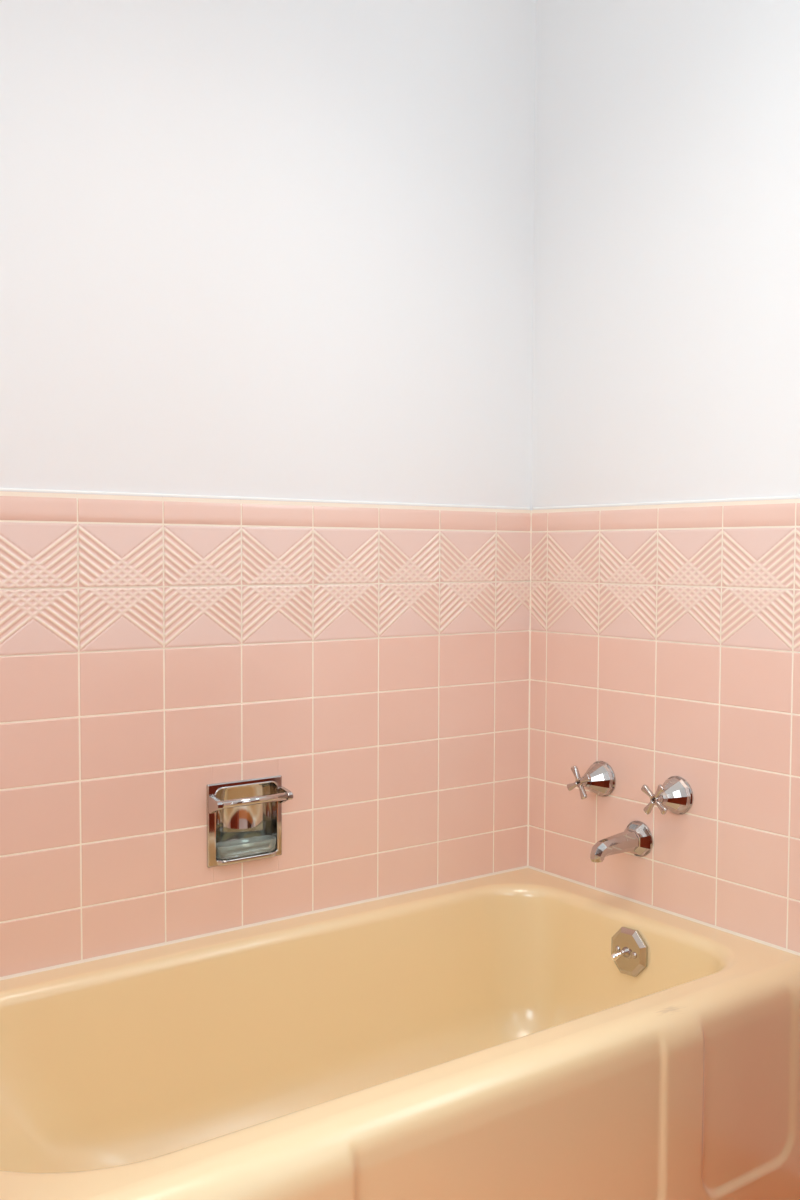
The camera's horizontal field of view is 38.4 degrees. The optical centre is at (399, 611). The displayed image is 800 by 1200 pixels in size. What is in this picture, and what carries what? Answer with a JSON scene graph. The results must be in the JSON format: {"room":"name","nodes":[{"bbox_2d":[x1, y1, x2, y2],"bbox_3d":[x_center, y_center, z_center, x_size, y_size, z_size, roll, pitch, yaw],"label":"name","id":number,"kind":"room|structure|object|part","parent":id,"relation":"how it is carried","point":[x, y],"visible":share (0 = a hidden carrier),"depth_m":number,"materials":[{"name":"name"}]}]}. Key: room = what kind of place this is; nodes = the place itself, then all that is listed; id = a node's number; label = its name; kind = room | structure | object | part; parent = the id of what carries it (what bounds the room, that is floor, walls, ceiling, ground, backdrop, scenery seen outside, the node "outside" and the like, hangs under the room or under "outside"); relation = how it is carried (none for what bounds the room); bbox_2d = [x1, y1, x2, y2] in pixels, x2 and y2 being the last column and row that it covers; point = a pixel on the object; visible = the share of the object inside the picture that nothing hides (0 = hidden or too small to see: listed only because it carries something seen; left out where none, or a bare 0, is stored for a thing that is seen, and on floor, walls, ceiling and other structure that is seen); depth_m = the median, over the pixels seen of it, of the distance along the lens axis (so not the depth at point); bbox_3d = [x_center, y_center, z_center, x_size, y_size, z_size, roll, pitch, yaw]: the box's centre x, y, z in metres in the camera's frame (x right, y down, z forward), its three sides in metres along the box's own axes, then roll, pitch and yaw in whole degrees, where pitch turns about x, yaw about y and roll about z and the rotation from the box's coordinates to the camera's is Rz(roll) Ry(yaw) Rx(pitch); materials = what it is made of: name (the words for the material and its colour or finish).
{"room":"bathroom","nodes":[
{"label":"bathroom","id":0,"kind":"room"},
{"bbox_2d":[0,0,535,976],"bbox_3d":[-0.404,-0.237,2.118,1.640,2.460,0.141,-2,4,-36],"label":"wall","id":1,"kind":"structure","parent":0,"point":[267,266],"depth_m":2.13,"materials":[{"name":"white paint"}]},
{"bbox_2d":[207,775,292,867],"bbox_3d":[-0.294,0.390,2.154,0.158,0.153,0.099,-2,4,-36],"label":"soap dish","id":2,"kind":"object","parent":1,"relation":"attached to","point":[240,809],"visible":0.94,"depth_m":2.18,"materials":[{"name":"silver metal"}]},
{"bbox_3d":[-0.335,0.353,2.084,0.010,0.033,0.039,-2,4,-36],"label":"bar arm","id":3,"kind":"part","parent":2,"relation":"part of","materials":[{"name":"silver metal"}]},
{"bbox_2d":[216,835,275,858],"bbox_3d":[-0.293,0.442,2.158,0.125,0.025,0.044,-2,4,-36],"label":"soap tray","id":4,"kind":"object","parent":2,"relation":"in","point":[263,843],"visible":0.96,"depth_m":2.15,"materials":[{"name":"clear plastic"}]},
{"bbox_3d":[-0.216,0.350,2.171,0.010,0.033,0.039,-2,4,-36],"label":"bar arm","id":5,"kind":"part","parent":2,"relation":"part of","materials":[{"name":"silver metal"}]},
{"bbox_2d":[0,865,799,979],"bbox_3d":[-0.092,0.609,1.808,1.532,0.004,0.800,-2,4,-36],"label":"trim","id":6,"kind":"structure","parent":1,"relation":"attached to","point":[526,866],"depth_m":2.19,"materials":[{"name":"beige"}]},
{"bbox_2d":[527,511,531,865],"bbox_3d":[0.289,0.175,2.562,0.004,0.799,0.001,1,3,9],"label":"trim","id":7,"kind":"structure","parent":1,"relation":"attached to","point":[530,511],"depth_m":2.56,"materials":[{"name":"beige tile"}]},
{"bbox_2d":[529,0,799,952],"bbox_3d":[1.150,-0.200,1.494,0.141,2.460,2.990,-2,4,-36],"label":"wall","id":8,"kind":"structure","parent":0,"point":[665,546],"depth_m":2.23,"materials":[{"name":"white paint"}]},
{"bbox_2d":[567,761,615,799],"bbox_3d":[0.393,0.349,2.371,0.074,0.075,0.075,-2,4,-36],"label":"handle","id":9,"kind":"object","parent":8,"relation":"attached to","point":[598,779],"visible":1,"depth_m":2.36,"materials":[{"name":"silver metal"}]},
{"bbox_3d":[0.368,0.349,2.353,0.014,0.066,0.066,-2,4,-36],"label":"cross handle","id":10,"kind":"part","parent":9,"relation":"part of","materials":[{"name":"silver metal"}]},
{"bbox_2d":[590,821,652,862],"bbox_3d":[0.429,0.459,2.275,0.134,0.072,0.072,-2,4,-36],"label":"tub spout","id":11,"kind":"object","parent":8,"relation":"attached to","point":[635,839],"visible":1,"depth_m":2.28,"materials":[{"name":"silver metal"}]},
{"bbox_3d":[0.424,0.461,2.272,0.124,0.044,0.041,-2,4,-36],"label":"spout","id":12,"kind":"part","parent":11,"relation":"part of","materials":[{"name":"silver metal"}]},
{"bbox_2d":[641,776,692,814],"bbox_3d":[0.511,0.357,2.210,0.074,0.075,0.075,-2,4,-36],"label":"handle","id":13,"kind":"object","parent":8,"relation":"attached to","point":[674,796],"visible":1,"depth_m":2.20,"materials":[{"name":"silver metal"}]},
{"bbox_3d":[0.487,0.358,2.192,0.014,0.063,0.063,-2,4,-36],"label":"cross handle","id":14,"kind":"part","parent":13,"relation":"part of","materials":[{"name":"silver metal"}]},
{"bbox_3d":[0.118,1.112,0.803,2.690,0.100,2.990,-2,4,-36],"label":"floor","id":15,"kind":"structure","parent":0,"visible":0},
{"bbox_2d":[0,868,799,1199],"bbox_3d":[-0.103,0.810,1.835,1.524,0.400,0.758,-2,4,-36],"label":"bathtub","id":16,"kind":"object","parent":15,"relation":"on","point":[526,1033],"visible":1,"depth_m":1.90,"materials":[{"name":"yellow ceramic"}]},
{"bbox_3d":[0.419,0.664,2.217,0.025,0.020,0.014,0,3,-3],"label":"lever","id":17,"kind":"part","parent":16,"relation":"part of","materials":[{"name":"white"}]},
{"bbox_3d":[0.442,0.658,2.224,0.019,0.090,0.090,-2,4,-36],"label":"overflow plate","id":18,"kind":"part","parent":16,"relation":"part of","materials":[{"name":"silver metal"}]}
]}

